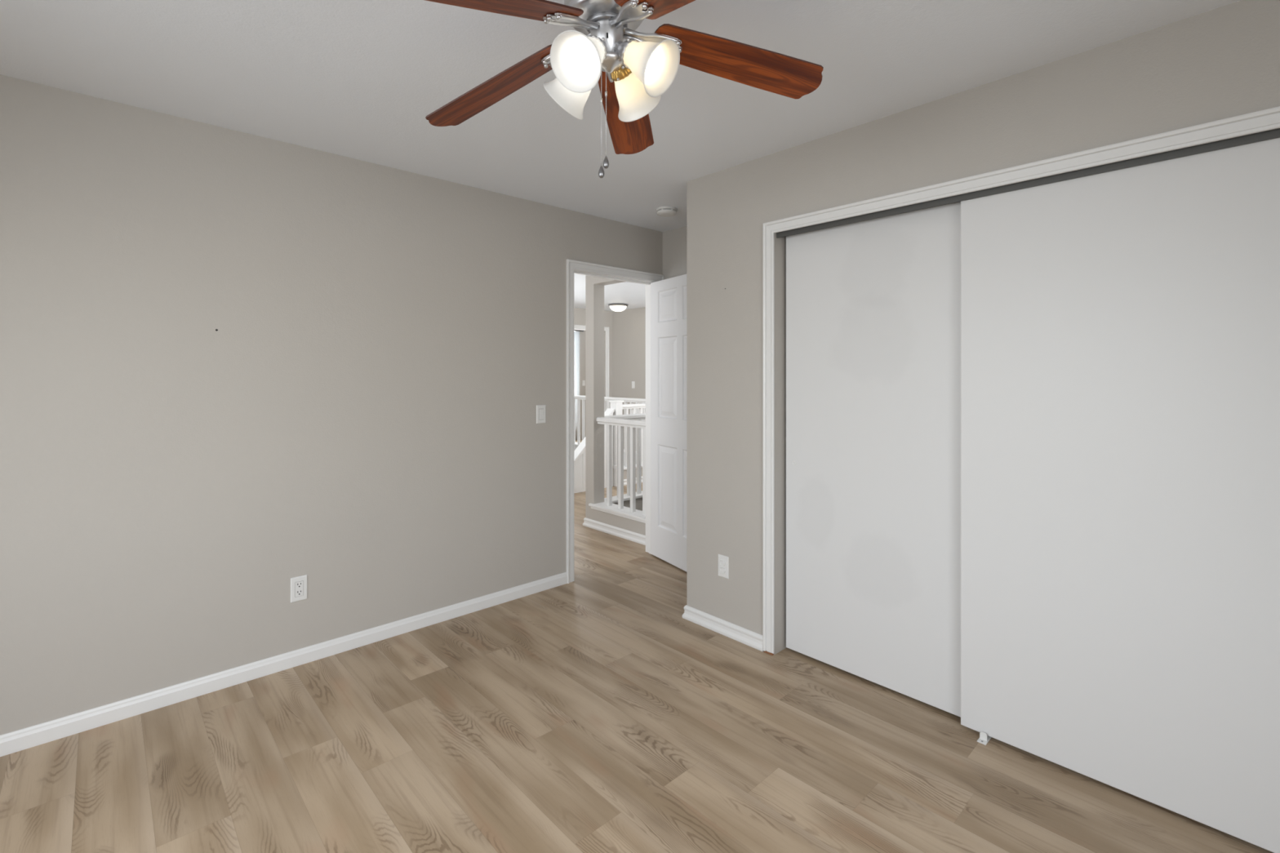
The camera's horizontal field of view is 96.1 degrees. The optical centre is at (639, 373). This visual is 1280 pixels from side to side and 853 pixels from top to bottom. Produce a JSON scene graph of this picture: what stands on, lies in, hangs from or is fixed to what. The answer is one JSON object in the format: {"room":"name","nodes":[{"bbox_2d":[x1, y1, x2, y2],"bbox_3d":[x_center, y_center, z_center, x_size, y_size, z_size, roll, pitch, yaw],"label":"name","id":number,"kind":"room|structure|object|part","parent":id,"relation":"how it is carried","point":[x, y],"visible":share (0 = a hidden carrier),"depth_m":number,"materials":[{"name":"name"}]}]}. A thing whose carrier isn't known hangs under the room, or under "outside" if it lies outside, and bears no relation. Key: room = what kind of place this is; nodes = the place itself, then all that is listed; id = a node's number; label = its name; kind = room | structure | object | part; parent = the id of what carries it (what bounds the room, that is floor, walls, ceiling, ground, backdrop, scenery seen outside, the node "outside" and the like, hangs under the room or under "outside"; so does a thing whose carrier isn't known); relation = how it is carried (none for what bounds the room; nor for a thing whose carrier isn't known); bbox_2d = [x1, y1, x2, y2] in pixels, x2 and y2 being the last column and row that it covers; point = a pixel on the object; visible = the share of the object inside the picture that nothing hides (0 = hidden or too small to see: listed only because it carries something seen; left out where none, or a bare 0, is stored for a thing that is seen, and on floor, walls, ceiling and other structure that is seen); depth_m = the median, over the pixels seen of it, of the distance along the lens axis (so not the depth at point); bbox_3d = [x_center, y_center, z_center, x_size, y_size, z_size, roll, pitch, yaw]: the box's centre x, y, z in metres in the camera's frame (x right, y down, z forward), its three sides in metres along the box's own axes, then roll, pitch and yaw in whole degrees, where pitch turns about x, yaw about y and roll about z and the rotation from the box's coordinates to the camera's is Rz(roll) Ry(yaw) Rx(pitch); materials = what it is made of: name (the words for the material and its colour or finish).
{"room":"empty bedroom","nodes":[
{"label":"empty bedroom","id":0,"kind":"room"},
{"bbox_2d":[0,74,662,735],"bbox_3d":[-1.523,0.150,2.862,4.527,2.440,0.119,0,0,-43],"label":"wall","id":1,"kind":"structure","parent":0,"point":[357,418],"depth_m":2.56,"materials":[{"name":"paint"}]},
{"bbox_2d":[0,572,567,756],"bbox_3d":[-1.760,1.334,2.550,3.514,0.072,0.013,0,0,-43],"label":"baseboard","id":2,"kind":"structure","parent":1,"relation":"attached to","point":[18,740],"depth_m":2.55,"materials":[{"name":"white paint"}]},
{"bbox_2d":[290,574,307,603],"bbox_3d":[-1.601,1.014,2.703,0.070,0.115,0.007,0,0,-43],"label":"wall outlet","id":3,"kind":"object","parent":1,"relation":"attached to","point":[299,585],"visible":1,"depth_m":2.70,"materials":[{"name":"white plastic"}]},
{"bbox_2d":[294,580,303,597],"bbox_3d":[-1.601,1.014,2.702,0.036,0.070,0.002,0,0,-43],"label":"receptacle","id":4,"kind":"object","parent":3,"relation":"attached to","point":[299,584],"depth_m":2.70,"materials":[{"name":"grey plastic"}]},
{"bbox_2d":[536,404,546,423],"bbox_3d":[-0.620,0.259,3.619,0.070,0.115,0.010,0,0,-43],"label":"light switch","id":5,"kind":"object","parent":1,"relation":"attached to","point":[540,409],"visible":1,"depth_m":3.62,"materials":[{"name":"white plastic"}]},
{"bbox_2d":[573,269,654,553],"bbox_3d":[-0.195,0.336,4.104,0.806,2.069,0.121,0,0,-43],"label":"trim","id":6,"kind":"structure","parent":1,"relation":"attached to","point":[647,283],"depth_m":4.39,"materials":[{"name":"white paint"}]},
{"bbox_2d":[566,258,664,583],"bbox_3d":[-0.148,0.314,4.053,0.893,2.112,0.019,0,0,-43],"label":"trim","id":7,"kind":"structure","parent":1,"relation":"attached to","point":[571,264],"depth_m":3.77,"materials":[{"name":"white paint"}]},
{"bbox_2d":[650,274,686,571],"bbox_3d":[0.269,0.341,3.994,0.166,2.033,0.762,0,0,-35],"label":"door","id":8,"kind":"structure","parent":1,"relation":"in","point":[668,296],"depth_m":4.11,"materials":[{"name":"white paint"}]},
{"bbox_2d":[573,307,612,439],"bbox_3d":[-1.858,0.150,10.052,5.220,2.440,2.020,0,0,-43],"label":"wall","id":9,"kind":"structure","parent":0,"point":[579,313],"depth_m":9.94,"materials":[{"name":"paint"}]},
{"bbox_2d":[573,329,583,439],"bbox_3d":[-1.681,0.233,11.381,1.395,2.235,0.080,0,0,-43],"label":"window","id":10,"kind":"structure","parent":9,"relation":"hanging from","point":[576,334],"depth_m":11.73,"materials":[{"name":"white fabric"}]},
{"bbox_2d":[573,324,608,410],"bbox_3d":[-1.023,0.290,9.437,1.340,2.160,0.019,0,0,-43],"label":"trim","id":11,"kind":"structure","parent":9,"relation":"attached to","point":[575,326],"depth_m":9.86,"materials":[{"name":"white paint"}]},
{"bbox_2d":[573,445,636,466],"bbox_3d":[-0.345,1.559,8.479,0.120,0.822,2.345,0,0,-43],"label":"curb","id":12,"kind":"object","parent":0,"point":[575,446],"depth_m":8.27,"materials":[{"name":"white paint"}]},
{"bbox_3d":[-0.337,1.134,8.475,0.163,0.024,2.360,0,0,-43],"label":"trim","id":13,"kind":"structure","parent":12,"relation":"on","visible":0},
{"bbox_2d":[573,395,645,452],"bbox_3d":[-0.347,0.741,8.480,0.066,0.762,2.340,0,0,-43],"label":"balustrade","id":14,"kind":"object","parent":13,"relation":"on","point":[626,400],"visible":0.22,"depth_m":9.05,"materials":[{"name":"white paint"}]},
{"bbox_3d":[-0.347,0.389,8.480,0.066,0.058,2.340,0,0,-43],"label":"handrail","id":15,"kind":"part","parent":14,"relation":"part of","materials":[{"name":"white paint"}]},
{"bbox_2d":[582,275,645,545],"bbox_3d":[-0.146,0.150,4.870,0.139,2.440,0.932,0,0,-43],"label":"wall","id":16,"kind":"structure","parent":0,"point":[594,286],"depth_m":5.11,"materials":[{"name":"paint"}]},
{"bbox_2d":[588,501,645,523],"bbox_3d":[-0.114,1.177,4.850,0.164,0.042,0.828,0,0,-43],"label":"trim","id":17,"kind":"structure","parent":16,"relation":"attached to","point":[625,513],"depth_m":4.83,"materials":[{"name":"white paint"}]},
{"bbox_2d":[596,417,645,515],"bbox_3d":[-0.091,0.774,4.828,0.066,0.764,0.796,0,0,-43],"label":"balustrade","id":18,"kind":"object","parent":17,"relation":"on","point":[620,423],"visible":0.71,"depth_m":4.88,"materials":[{"name":"white paint"}]},
{"bbox_3d":[-0.091,0.421,4.828,0.066,0.058,0.796,0,0,-43],"label":"handrail","id":19,"kind":"part","parent":18,"relation":"part of","materials":[{"name":"white paint"}]},
{"bbox_2d":[604,490,642,503],"bbox_3d":[0.490,1.170,5.999,2.288,0.024,0.149,0,0,-43],"label":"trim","id":20,"kind":"structure","parent":16,"relation":"attached to","point":[615,499],"depth_m":5.35,"materials":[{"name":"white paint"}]},
{"bbox_2d":[604,413,645,497],"bbox_3d":[0.479,0.775,5.994,2.310,0.766,0.066,0,0,-43],"label":"balustrade","id":21,"kind":"object","parent":20,"relation":"on","point":[630,416],"visible":0.09,"depth_m":5.46,"materials":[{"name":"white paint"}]},
{"bbox_3d":[0.479,0.421,5.994,2.310,0.058,0.066,0,0,-43],"label":"handrail","id":22,"kind":"part","parent":21,"relation":"part of","materials":[{"name":"white paint"}]},
{"bbox_2d":[0,0,1240,311],"bbox_3d":[-0.474,-1.130,5.410,9.700,0.120,10.850,0,0,-43],"label":"ceiling","id":23,"kind":"structure","parent":0,"point":[357,79],"depth_m":2.05,"materials":[{"name":"paint"}]},
{"bbox_2d":[608,303,627,312],"bbox_3d":[-0.341,-1.008,8.961,0.316,0.124,0.316,0,0,-43],"label":"ceiling lamp","id":24,"kind":"object","parent":23,"relation":"attached to","point":[618,308],"visible":1,"depth_m":8.87,"materials":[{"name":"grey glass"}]},
{"bbox_2d":[425,0,823,177],"bbox_3d":[-0.098,-0.789,1.468,1.114,0.561,1.137,0,0,-43],"label":"ceiling fan","id":25,"kind":"object","parent":23,"relation":"hanging from","point":[632,75],"visible":1,"depth_m":1.52,"materials":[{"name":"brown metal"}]},
{"bbox_3d":[-0.409,-0.814,1.647,0.475,0.146,0.139,0,0,25],"label":"blade","id":26,"kind":"part","parent":25,"relation":"part of","materials":[{"name":"brown wood"}]},
{"bbox_3d":[-0.322,-0.801,1.235,0.141,0.154,0.470,0,0,42],"label":"blade","id":27,"kind":"part","parent":25,"relation":"part of","materials":[{"name":"brown wood"}]},
{"bbox_3d":[-0.190,-0.764,1.558,0.133,0.143,0.147,0,0,-43],"label":"lamp shade","id":28,"kind":"part","parent":25,"relation":"part of","materials":[{"name":"white glass"}]},
{"bbox_3d":[-0.134,-0.760,1.390,0.146,0.144,0.132,0,0,-43],"label":"lamp shade","id":29,"kind":"part","parent":25,"relation":"part of","materials":[{"name":"white glass"}]},
{"bbox_3d":[-0.126,-0.783,1.413,0.084,0.079,0.058,0,0,-43],"label":"bulb","id":30,"kind":"part","parent":25,"relation":"part of","materials":[{"name":"white glass"}]},
{"bbox_3d":[-0.100,-0.663,1.487,0.005,0.257,0.005,0,0,-21],"label":"pull chain","id":31,"kind":"part","parent":25,"relation":"part of","materials":[{"name":"silver metal"}]},
{"bbox_3d":[-0.100,-0.519,1.487,0.016,0.031,0.016,0,0,-43],"label":"pull knob","id":32,"kind":"part","parent":25,"relation":"part of","materials":[{"name":"silver metal"}]},
{"bbox_3d":[-0.088,-0.685,1.487,0.005,0.250,0.005,0,0,-21],"label":"pull chain","id":33,"kind":"part","parent":25,"relation":"part of","materials":[{"name":"silver metal"}]},
{"bbox_3d":[-0.088,-0.544,1.487,0.016,0.031,0.016,0,0,-43],"label":"pull knob","id":34,"kind":"part","parent":25,"relation":"part of","materials":[{"name":"silver metal"}]},
{"bbox_3d":[-0.044,-0.843,1.857,0.140,0.109,0.483,0,0,7],"label":"blade","id":35,"kind":"part","parent":25,"relation":"part of","materials":[{"name":"brown wood"}]},
{"bbox_3d":[-0.026,-0.773,1.614,0.146,0.140,0.132,0,0,-43],"label":"lamp shade","id":36,"kind":"part","parent":25,"relation":"part of","materials":[{"name":"white glass"}]},
{"bbox_3d":[0.034,-0.769,1.450,0.130,0.141,0.147,0,0,-43],"label":"lamp shade","id":37,"kind":"part","parent":25,"relation":"part of","materials":[{"name":"white glass"}]},
{"bbox_3d":[0.009,-0.791,1.456,0.059,0.075,0.086,0,0,-43],"label":"bulb","id":38,"kind":"part","parent":25,"relation":"part of","materials":[{"name":"white glass"}]},
{"bbox_3d":[0.097,-0.822,1.190,0.142,0.122,0.477,0,0,-31],"label":"blade","id":39,"kind":"part","parent":25,"relation":"part of","materials":[{"name":"brown wood"}]},
{"bbox_3d":[0.268,-0.849,1.574,0.484,0.093,0.142,0,0,-12],"label":"blade","id":40,"kind":"part","parent":25,"relation":"part of","materials":[{"name":"brown wood"}]},
{"bbox_2d":[656,206,677,217],"bbox_3d":[0.175,-1.051,3.761,0.140,0.038,0.140,0,0,-43],"label":"smoke detector","id":41,"kind":"object","parent":23,"relation":"attached to","point":[665,211],"visible":1,"depth_m":3.72,"materials":[{"name":"white plastic"}]},
{"bbox_2d":[613,497,642,511],"bbox_3d":[0.482,1.577,5.992,2.310,0.786,0.113,0,0,-43],"label":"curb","id":42,"kind":"object","parent":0,"point":[639,500],"depth_m":5.44,"materials":[{"name":"paint"}]},
{"bbox_2d":[612,306,645,448],"bbox_3d":[1.093,0.150,8.362,0.120,2.440,4.720,0,0,-43],"label":"wall","id":43,"kind":"structure","parent":0,"point":[628,326],"depth_m":9.64,"materials":[{"name":"paint"}]},
{"bbox_2d":[623,467,642,479],"bbox_3d":[0.060,1.577,7.328,0.860,0.786,0.110,0,0,-43],"label":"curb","id":44,"kind":"object","parent":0,"point":[624,471],"depth_m":7.04,"materials":[{"name":"paint"}]},
{"bbox_2d":[623,476,642,485],"bbox_3d":[0.108,1.334,7.284,0.850,0.072,0.019,0,0,-43],"label":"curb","id":45,"kind":"object","parent":44,"relation":"attached to","point":[624,480],"visible":0.08,"depth_m":7.02,"materials":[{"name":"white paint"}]},
{"bbox_2d":[0,439,1273,852],"bbox_3d":[-0.474,1.370,5.410,9.300,0.001,10.450,0,0,-43],"label":"floor","id":46,"kind":"structure","parent":0,"point":[586,714],"depth_m":2.02,"materials":[{"name":"wood"}]},
{"bbox_2d":[573,408,613,493],"bbox_3d":[-0.709,0.921,6.628,0.980,0.983,0.126,0,0,-43],"label":"guard","id":47,"kind":"object","parent":46,"relation":"on","point":[580,452],"visible":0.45,"depth_m":6.63,"materials":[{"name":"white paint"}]},
{"bbox_2d":[608,400,645,486],"bbox_3d":[0.013,0.852,7.284,0.949,1.037,0.128,0,0,-43],"label":"balustrade","id":48,"kind":"object","parent":46,"relation":"on","point":[617,405],"visible":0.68,"depth_m":6.97,"materials":[{"name":"white paint"}]},
{"bbox_3d":[-0.286,0.852,7.003,0.128,1.037,0.128,0,0,-43],"label":"newel post","id":49,"kind":"part","parent":48,"relation":"part of","materials":[{"name":"white paint"}]},
{"bbox_3d":[0.053,0.414,7.321,0.840,0.058,0.066,0,0,-43],"label":"handrail","id":50,"kind":"part","parent":48,"relation":"part of","materials":[{"name":"white paint"}]},
{"bbox_2d":[977,731,991,745],"bbox_3d":[1.289,1.355,2.152,0.076,0.030,0.030,0,0,-43],"label":"floor guide","id":51,"kind":"object","parent":46,"relation":"on","point":[984,739],"visible":0.8,"depth_m":2.14,"materials":[{"name":"white plastic"}]},
{"bbox_2d":[662,226,686,279],"bbox_3d":[1.531,0.150,3.045,0.183,2.440,4.025,0,0,-43],"label":"wall","id":52,"kind":"structure","parent":0,"point":[674,241],"depth_m":4.27,"materials":[{"name":"paint"}]},
{"bbox_2d":[686,0,1279,635],"bbox_3d":[1.590,0.150,2.322,0.719,2.440,3.119,0,0,-43],"label":"wall","id":53,"kind":"structure","parent":0,"point":[1223,62],"depth_m":2.50,"materials":[{"name":"paint"}]},
{"bbox_2d":[682,604,764,652],"bbox_3d":[0.425,1.334,3.027,0.019,0.072,0.536,0,0,-43],"label":"baseboard","id":54,"kind":"structure","parent":53,"relation":"attached to","point":[744,636],"depth_m":3.00,"materials":[{"name":"white paint"}]},
{"bbox_2d":[718,554,728,578],"bbox_3d":[0.435,1.017,3.022,0.012,0.115,0.070,0,0,-43],"label":"wall outlet","id":55,"kind":"object","parent":53,"relation":"attached to","point":[723,561],"visible":1,"depth_m":3.02,"materials":[{"name":"white plastic"}]},
{"bbox_2d":[773,232,786,654],"bbox_3d":[1.321,0.332,2.167,0.116,2.076,1.859,0,0,-43],"label":"trim","id":56,"kind":"structure","parent":53,"relation":"attached to","point":[780,242],"depth_m":2.83,"materials":[{"name":"paint"}]},
{"bbox_2d":[786,201,960,717],"bbox_3d":[1.010,0.340,2.545,0.022,2.031,0.828,0,0,-43],"label":"door","id":57,"kind":"structure","parent":53,"relation":"in","point":[873,306],"depth_m":2.50,"materials":[{"name":"paint"}]},
{"bbox_2d":[763,106,1279,653],"bbox_3d":[1.272,0.313,2.122,0.019,2.098,1.943,0,0,-43],"label":"trim","id":58,"kind":"structure","parent":53,"relation":"attached to","point":[1268,119],"depth_m":2.35,"materials":[{"name":"white paint"}]},
{"bbox_2d":[776,128,1279,238],"bbox_3d":[1.325,-0.677,2.171,0.092,0.034,1.831,0,0,-43],"label":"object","id":59,"kind":"structure","parent":53,"relation":"attached to","point":[1275,133],"depth_m":1.98,"materials":[{"name":"grey metal"}]},
{"bbox_2d":[960,137,1279,852],"bbox_3d":[1.583,0.342,1.857,0.020,2.027,1.000,0,0,-43],"label":"door","id":60,"kind":"structure","parent":53,"relation":"in","point":[1120,329],"depth_m":1.85,"materials":[{"name":"white paint"}]}
]}

